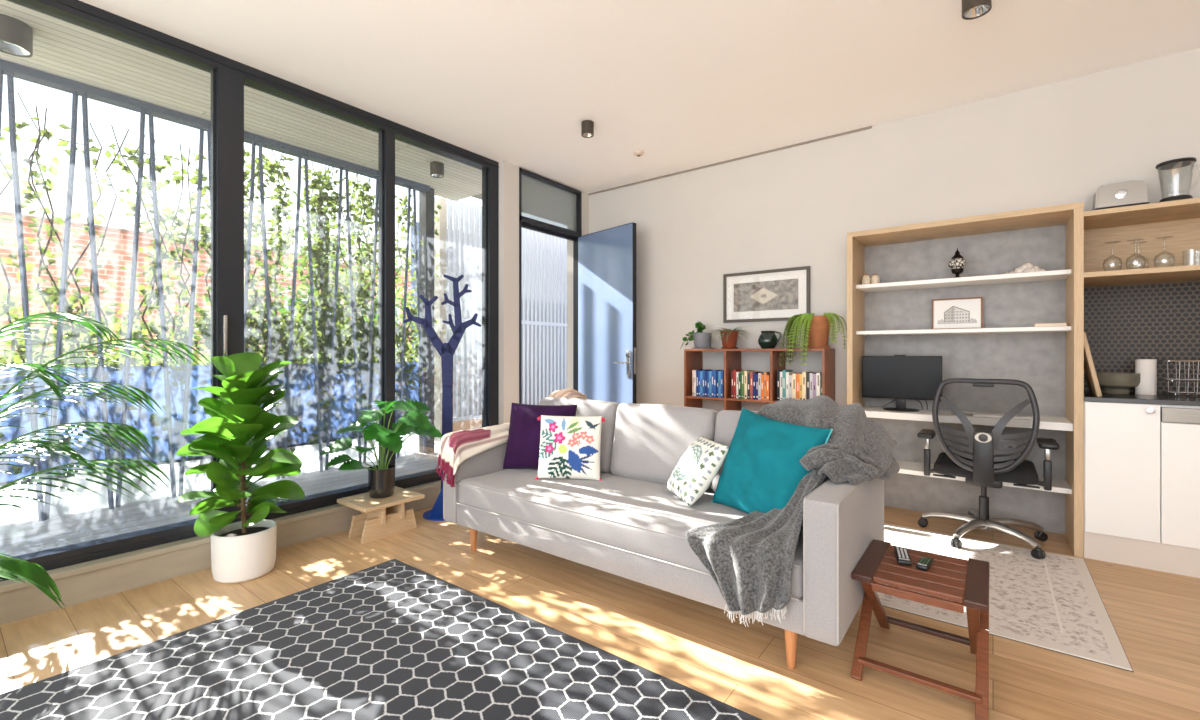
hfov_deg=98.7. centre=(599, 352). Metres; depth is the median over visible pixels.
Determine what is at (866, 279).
ceramic jar
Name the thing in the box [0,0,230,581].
window
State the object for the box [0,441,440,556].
floor
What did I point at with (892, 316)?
shelving unit
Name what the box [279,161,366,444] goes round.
climbing vine
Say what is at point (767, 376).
book
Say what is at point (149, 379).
balustrade panel
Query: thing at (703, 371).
book
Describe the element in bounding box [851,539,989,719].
folding stool
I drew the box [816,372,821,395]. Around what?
book
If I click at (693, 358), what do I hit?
bookcase
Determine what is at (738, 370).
book
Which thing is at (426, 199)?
trim
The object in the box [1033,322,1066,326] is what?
book
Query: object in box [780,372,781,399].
book
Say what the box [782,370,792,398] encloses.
book
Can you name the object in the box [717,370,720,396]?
book
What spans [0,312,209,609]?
potted palm
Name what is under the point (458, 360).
rod
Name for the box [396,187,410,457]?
rod
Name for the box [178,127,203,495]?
rod
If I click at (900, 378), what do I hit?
computer monitor
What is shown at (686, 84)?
ceiling
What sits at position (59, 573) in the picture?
trim
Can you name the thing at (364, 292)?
climbing vine
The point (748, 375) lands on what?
book
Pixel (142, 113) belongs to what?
rod
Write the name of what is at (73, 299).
climbing vine
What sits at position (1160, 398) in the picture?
countertop
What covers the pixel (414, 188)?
rod
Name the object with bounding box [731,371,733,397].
book
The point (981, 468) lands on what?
office chair
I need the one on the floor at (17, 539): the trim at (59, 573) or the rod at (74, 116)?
the rod at (74, 116)
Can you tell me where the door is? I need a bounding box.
[519,168,635,403]
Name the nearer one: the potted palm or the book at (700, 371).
the potted palm
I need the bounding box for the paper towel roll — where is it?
[1135,359,1156,394]
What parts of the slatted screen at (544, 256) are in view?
cross rail, cross rail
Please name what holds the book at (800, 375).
on the bookcase at (693, 358)
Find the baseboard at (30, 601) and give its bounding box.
[0,487,440,624]
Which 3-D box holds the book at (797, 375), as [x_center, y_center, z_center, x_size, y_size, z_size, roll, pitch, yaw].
[1.494,0.256,3.838,0.022,0.206,0.134,0,0,37]
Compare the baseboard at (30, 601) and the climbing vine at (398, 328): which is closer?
the baseboard at (30, 601)
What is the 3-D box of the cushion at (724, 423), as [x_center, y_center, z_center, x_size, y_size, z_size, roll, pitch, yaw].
[0.870,0.517,2.532,0.632,0.447,0.232,0,0,37]
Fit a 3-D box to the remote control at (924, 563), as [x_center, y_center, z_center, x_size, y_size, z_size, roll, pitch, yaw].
[1.197,0.775,1.898,0.038,0.018,0.110,0,0,43]
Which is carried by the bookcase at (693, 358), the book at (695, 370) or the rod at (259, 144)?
the book at (695, 370)
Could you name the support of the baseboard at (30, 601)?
attached to the wall at (508, 172)
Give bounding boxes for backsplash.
[1084,281,1199,393]
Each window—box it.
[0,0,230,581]
[231,59,390,522]
[391,121,498,488]
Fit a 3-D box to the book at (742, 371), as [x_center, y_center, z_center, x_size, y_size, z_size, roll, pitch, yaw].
[1.169,0.248,4.102,0.023,0.221,0.168,0,0,37]
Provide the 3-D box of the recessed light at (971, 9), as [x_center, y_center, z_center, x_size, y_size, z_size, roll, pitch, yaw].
[1.712,-1.600,2.342,0.110,0.100,0.110,0,0,37]
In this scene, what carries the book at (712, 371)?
on the bookcase at (693, 358)
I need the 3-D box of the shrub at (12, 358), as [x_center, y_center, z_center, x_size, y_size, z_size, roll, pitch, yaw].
[-4.468,0.878,3.849,1.263,2.947,1.278,0,0,37]
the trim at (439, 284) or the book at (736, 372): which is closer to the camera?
the book at (736, 372)
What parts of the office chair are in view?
armrest post, lever, leg, frame, leg, leg, knob, lumbar knob, seat, frame, leg, leg, lever, armrest post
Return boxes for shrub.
[0,271,96,366]
[69,317,175,366]
[182,296,311,364]
[297,285,416,363]
[395,276,458,406]
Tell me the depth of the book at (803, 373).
3.75 m
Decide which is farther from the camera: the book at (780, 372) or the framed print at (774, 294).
the framed print at (774, 294)
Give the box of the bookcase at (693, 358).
[684,348,834,410]
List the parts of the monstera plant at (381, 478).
pot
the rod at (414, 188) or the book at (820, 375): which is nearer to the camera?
the book at (820, 375)
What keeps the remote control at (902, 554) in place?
on the folding stool
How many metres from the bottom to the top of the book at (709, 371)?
0.211 m
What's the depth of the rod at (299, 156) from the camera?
4.26 m
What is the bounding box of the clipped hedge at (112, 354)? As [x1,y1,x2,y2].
[0,353,409,366]
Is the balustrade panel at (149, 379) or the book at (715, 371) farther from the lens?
the book at (715, 371)
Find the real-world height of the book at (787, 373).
0.215 m
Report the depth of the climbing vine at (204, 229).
4.07 m
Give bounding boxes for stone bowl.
[1096,372,1139,393]
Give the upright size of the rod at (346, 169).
2.681 m
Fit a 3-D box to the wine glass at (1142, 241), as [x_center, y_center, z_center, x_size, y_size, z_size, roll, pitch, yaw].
[3.045,-0.538,2.910,0.080,0.171,0.080,0,0,37]
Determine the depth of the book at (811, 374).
3.72 m
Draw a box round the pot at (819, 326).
[802,316,831,345]
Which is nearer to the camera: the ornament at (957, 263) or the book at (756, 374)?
the ornament at (957, 263)
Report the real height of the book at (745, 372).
0.218 m
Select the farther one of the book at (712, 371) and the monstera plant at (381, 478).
the book at (712, 371)
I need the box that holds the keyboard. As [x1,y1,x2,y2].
[973,413,1032,419]
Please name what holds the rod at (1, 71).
on the floor at (17, 539)
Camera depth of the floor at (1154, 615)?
2.09 m
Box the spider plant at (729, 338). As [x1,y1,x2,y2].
[708,326,752,348]
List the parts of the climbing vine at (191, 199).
stem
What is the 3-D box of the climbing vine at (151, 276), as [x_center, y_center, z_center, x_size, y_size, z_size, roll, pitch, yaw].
[-3.300,-0.249,3.498,0.422,2.566,1.009,0,0,27]
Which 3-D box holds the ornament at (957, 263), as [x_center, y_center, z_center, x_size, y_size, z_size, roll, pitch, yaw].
[2.397,-0.600,3.454,0.104,0.215,0.104,0,0,37]
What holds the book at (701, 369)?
on the bookcase at (693, 358)
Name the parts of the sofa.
leg, armrest, leg, armrest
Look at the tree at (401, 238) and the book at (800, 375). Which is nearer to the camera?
the book at (800, 375)
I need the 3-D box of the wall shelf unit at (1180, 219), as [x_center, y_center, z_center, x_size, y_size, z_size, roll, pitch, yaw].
[3.701,-0.610,2.538,1.995,0.370,0.625,0,0,37]
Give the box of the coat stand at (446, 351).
[403,275,480,520]
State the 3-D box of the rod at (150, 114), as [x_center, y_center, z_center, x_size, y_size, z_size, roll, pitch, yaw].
[-3.040,-0.320,3.580,0.027,2.681,0.154,0,0,37]
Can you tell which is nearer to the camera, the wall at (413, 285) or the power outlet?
the power outlet
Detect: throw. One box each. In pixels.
[436,389,586,486]
[686,395,899,626]
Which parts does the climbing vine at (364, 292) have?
stem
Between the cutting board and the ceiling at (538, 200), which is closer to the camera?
the cutting board
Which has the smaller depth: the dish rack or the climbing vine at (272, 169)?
the dish rack
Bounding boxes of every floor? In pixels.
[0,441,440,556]
[0,506,1199,719]
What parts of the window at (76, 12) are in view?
pull handle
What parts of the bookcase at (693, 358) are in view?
shelf, shelf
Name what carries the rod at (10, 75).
on the floor at (17, 539)
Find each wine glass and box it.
[1103,241,1121,270]
[1125,239,1145,269]
[1129,241,1148,268]
[1153,236,1174,265]
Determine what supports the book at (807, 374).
on the bookcase at (693, 358)
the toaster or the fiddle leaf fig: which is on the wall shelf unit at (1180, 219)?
the toaster
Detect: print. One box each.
[723,266,809,322]
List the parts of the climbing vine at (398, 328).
stem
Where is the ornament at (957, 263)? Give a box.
[948,248,966,277]
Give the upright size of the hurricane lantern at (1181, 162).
0.232 m
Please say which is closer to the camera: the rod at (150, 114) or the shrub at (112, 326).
the rod at (150, 114)
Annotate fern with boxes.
[779,312,846,364]
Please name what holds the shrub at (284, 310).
on the trim
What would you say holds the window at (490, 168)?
in the wall at (508, 172)
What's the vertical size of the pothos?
0.250 m
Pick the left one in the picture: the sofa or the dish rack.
the sofa
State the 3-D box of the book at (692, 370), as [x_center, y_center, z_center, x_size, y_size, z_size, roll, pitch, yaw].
[0.827,0.250,4.365,0.018,0.216,0.161,0,0,37]
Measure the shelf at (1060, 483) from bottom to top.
0.030 m
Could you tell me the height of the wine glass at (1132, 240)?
0.171 m
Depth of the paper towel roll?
3.00 m
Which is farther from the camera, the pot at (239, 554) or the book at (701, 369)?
the book at (701, 369)
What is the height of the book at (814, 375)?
0.207 m
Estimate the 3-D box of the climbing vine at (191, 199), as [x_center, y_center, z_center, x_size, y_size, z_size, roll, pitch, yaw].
[-2.985,-0.248,3.938,0.430,2.566,0.765,0,0,18]
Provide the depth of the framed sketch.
3.56 m
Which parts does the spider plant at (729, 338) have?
pot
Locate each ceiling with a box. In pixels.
[0,0,526,200]
[79,0,1199,193]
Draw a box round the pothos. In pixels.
[680,322,712,348]
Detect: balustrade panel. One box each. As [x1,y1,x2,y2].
[0,365,210,525]
[246,362,418,481]
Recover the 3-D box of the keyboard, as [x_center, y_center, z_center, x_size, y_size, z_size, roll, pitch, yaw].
[2.547,0.397,3.239,0.320,0.014,0.110,0,0,37]
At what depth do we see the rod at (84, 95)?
3.30 m
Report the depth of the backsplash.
3.17 m
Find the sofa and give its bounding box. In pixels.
[443,397,883,668]
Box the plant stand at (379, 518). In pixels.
[337,486,424,543]
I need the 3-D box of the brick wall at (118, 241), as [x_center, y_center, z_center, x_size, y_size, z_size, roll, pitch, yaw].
[-9.975,-0.650,13.714,4.100,6.000,9.900,0,0,37]
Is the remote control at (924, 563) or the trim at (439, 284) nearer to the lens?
the remote control at (924, 563)
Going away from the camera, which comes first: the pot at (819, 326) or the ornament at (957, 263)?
the ornament at (957, 263)
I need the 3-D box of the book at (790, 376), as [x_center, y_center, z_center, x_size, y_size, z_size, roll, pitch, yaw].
[1.465,0.261,3.884,0.025,0.195,0.176,0,0,37]
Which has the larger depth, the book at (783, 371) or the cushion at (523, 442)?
the book at (783, 371)
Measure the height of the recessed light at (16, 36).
0.130 m
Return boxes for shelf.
[856,269,1070,291]
[856,326,1070,335]
[896,460,1071,493]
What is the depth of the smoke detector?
4.20 m
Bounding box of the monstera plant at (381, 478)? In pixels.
[319,399,442,498]
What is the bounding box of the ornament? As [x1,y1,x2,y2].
[1005,262,1045,273]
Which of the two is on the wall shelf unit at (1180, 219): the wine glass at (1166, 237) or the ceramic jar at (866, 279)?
the wine glass at (1166, 237)
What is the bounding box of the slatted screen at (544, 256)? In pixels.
[442,197,566,431]
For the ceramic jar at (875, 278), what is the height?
0.080 m
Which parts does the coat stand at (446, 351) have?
plate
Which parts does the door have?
frame, handle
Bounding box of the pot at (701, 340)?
[693,333,711,347]
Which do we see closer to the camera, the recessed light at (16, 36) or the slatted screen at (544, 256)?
the recessed light at (16, 36)
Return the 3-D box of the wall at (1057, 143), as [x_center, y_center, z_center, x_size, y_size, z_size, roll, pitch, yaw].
[2.218,-0.225,3.829,5.920,2.850,0.420,0,0,37]
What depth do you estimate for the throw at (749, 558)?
1.99 m
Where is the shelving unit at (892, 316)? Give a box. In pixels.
[847,202,1083,557]
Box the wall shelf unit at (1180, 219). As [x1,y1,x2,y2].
[1084,197,1199,287]
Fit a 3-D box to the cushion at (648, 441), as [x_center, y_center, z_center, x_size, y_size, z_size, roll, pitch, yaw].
[0.361,0.516,2.921,0.632,0.446,0.232,0,0,37]
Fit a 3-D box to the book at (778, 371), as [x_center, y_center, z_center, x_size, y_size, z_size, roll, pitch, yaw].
[1.397,0.245,3.947,0.023,0.228,0.189,0,0,37]
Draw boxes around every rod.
[0,70,3,140]
[7,71,44,521]
[44,91,78,519]
[81,92,113,508]
[115,110,145,506]
[148,111,176,497]
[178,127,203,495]
[207,128,210,210]
[244,142,255,352]
[258,143,279,479]
[282,155,301,477]
[304,156,322,471]
[325,167,342,469]
[345,168,361,463]
[363,178,377,463]
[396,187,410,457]
[413,187,426,453]
[458,360,458,416]
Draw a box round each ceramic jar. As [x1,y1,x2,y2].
[862,274,870,283]
[871,274,879,283]
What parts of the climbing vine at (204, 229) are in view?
stem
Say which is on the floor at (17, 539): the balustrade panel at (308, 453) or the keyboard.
the balustrade panel at (308, 453)
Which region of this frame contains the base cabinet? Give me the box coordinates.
[1084,401,1159,570]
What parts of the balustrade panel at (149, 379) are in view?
rail, pale panel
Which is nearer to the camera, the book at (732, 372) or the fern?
the fern
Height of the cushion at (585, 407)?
0.450 m
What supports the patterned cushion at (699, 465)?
on the sofa
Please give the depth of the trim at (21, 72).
3.58 m
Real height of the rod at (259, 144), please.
2.681 m
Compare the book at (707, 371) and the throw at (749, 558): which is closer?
the throw at (749, 558)
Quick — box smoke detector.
[634,150,643,156]
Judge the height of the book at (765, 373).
0.212 m
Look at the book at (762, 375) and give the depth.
3.94 m
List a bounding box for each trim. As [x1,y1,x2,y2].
[0,59,429,191]
[0,480,440,592]
[419,188,433,453]
[434,198,445,441]
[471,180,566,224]
[588,126,871,194]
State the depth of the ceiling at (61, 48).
3.41 m
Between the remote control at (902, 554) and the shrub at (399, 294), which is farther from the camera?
the shrub at (399, 294)
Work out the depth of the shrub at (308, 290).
6.10 m
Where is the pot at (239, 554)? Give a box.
[211,519,276,583]
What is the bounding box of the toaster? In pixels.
[1092,181,1149,209]
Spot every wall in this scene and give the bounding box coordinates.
[0,176,410,359]
[411,222,458,361]
[499,161,588,424]
[589,48,1199,411]
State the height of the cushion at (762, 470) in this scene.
0.498 m
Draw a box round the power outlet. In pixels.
[998,439,1015,448]
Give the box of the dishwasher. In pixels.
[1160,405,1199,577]
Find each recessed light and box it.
[0,14,32,57]
[430,161,443,177]
[581,120,593,137]
[962,0,991,19]
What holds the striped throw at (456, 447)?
on the sofa
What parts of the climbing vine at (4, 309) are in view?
stem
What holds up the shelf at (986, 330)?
attached to the shelving unit at (892, 316)
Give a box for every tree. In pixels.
[264,206,410,362]
[395,225,458,335]
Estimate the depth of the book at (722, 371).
4.14 m
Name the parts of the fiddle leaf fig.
stem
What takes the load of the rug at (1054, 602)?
on the floor at (1154, 615)
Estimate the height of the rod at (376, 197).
2.681 m
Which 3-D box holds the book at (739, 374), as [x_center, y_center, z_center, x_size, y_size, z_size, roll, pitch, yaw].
[1.154,0.260,4.120,0.021,0.198,0.190,0,0,37]
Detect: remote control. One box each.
[894,546,911,565]
[916,556,933,570]
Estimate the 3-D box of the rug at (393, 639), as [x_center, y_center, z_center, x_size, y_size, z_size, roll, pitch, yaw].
[-0.411,1.146,0.987,3.440,0.006,2.100,0,0,37]
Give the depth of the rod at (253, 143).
4.01 m
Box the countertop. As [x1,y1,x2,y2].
[1084,391,1199,405]
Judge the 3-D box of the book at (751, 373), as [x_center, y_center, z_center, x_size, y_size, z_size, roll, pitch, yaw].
[1.226,0.253,4.062,0.022,0.210,0.168,0,0,37]
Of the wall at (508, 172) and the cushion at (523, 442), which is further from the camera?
the wall at (508, 172)
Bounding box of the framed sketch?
[932,297,982,328]
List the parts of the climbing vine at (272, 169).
stem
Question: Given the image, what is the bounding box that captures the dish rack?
[1157,360,1199,396]
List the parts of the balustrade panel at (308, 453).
rail, pale panel, blue panel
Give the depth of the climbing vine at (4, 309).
3.12 m
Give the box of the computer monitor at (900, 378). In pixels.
[862,355,941,411]
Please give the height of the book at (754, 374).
0.205 m
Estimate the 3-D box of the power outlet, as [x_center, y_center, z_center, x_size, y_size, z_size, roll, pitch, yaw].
[2.714,0.615,3.441,0.100,0.070,0.006,0,0,37]
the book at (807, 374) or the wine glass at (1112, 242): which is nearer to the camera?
the wine glass at (1112, 242)
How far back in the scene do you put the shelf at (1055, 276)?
3.42 m
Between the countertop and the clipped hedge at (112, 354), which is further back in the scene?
the clipped hedge at (112, 354)
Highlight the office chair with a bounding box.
[917,378,1059,558]
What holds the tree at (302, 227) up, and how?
on the trim
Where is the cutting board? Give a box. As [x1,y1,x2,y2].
[1084,332,1101,395]
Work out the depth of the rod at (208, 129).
3.79 m
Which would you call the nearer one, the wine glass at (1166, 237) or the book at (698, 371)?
the wine glass at (1166, 237)
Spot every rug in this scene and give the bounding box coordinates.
[0,559,761,719]
[877,523,1133,671]
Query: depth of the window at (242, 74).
3.20 m
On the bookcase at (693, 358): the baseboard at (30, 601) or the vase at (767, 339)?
the vase at (767, 339)
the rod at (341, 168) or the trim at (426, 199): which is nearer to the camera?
the rod at (341, 168)
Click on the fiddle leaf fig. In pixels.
(238, 430)
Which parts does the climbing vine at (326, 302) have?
stem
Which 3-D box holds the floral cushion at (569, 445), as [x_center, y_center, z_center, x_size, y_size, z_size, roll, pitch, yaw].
[-0.172,0.555,2.955,0.401,0.380,0.161,0,0,7]
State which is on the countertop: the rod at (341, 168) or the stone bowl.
the stone bowl
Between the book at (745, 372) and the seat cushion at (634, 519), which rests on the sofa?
the seat cushion at (634, 519)
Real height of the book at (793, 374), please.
0.207 m
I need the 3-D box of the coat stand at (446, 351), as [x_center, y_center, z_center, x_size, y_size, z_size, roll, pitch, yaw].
[-1.125,0.295,3.676,0.454,1.709,0.353,0,0,37]
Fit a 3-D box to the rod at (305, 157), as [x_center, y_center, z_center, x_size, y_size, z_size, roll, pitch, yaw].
[-2.432,-0.320,4.376,0.027,2.681,0.154,0,0,37]
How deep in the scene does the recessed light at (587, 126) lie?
3.66 m
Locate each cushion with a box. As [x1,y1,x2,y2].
[459,468,802,598]
[503,403,576,468]
[535,415,604,480]
[539,397,620,472]
[610,403,717,489]
[667,436,728,505]
[711,410,828,491]
[712,407,832,530]
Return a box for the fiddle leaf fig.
[176,352,304,583]
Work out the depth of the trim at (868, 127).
4.33 m
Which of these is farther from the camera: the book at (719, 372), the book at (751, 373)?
the book at (719, 372)
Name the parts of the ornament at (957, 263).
lamp shade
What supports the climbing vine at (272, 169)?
on the floor at (17, 539)
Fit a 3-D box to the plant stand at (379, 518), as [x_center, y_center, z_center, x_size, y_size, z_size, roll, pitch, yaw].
[-1.412,1.039,3.326,0.350,0.222,0.405,0,0,37]
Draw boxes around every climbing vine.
[0,124,52,474]
[2,105,209,480]
[17,92,141,474]
[141,144,266,414]
[160,147,304,441]
[244,147,337,452]
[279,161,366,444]
[308,168,399,442]
[335,178,451,416]
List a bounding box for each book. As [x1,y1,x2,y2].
[692,370,694,395]
[694,370,695,395]
[696,369,705,395]
[698,371,699,395]
[700,371,701,395]
[702,369,711,396]
[705,371,706,396]
[707,371,708,396]
[709,371,710,396]
[711,370,713,396]
[714,370,716,396]
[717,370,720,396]
[718,371,720,397]
[721,370,723,397]
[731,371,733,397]
[734,369,741,397]
[736,372,740,397]
[738,373,740,398]
[741,370,749,398]
[744,370,754,398]
[747,374,749,398]
[750,372,756,398]
[753,372,762,399]
[756,374,757,399]
[758,373,763,399]
[761,374,763,399]
[764,372,769,399]
[766,375,769,399]
[777,370,781,400]
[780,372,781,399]
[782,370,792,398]
[786,372,794,397]
[789,375,791,397]
[792,373,797,398]
[796,373,801,398]
[799,374,801,399]
[802,371,812,399]
[806,372,812,399]
[810,372,817,398]
[813,374,815,397]
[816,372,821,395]
[820,375,821,394]
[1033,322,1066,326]
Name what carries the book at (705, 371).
on the bookcase at (693, 358)
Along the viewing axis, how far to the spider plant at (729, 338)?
4.15 m
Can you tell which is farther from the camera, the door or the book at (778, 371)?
the door
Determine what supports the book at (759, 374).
on the bookcase at (693, 358)
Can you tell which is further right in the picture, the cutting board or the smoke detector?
the cutting board

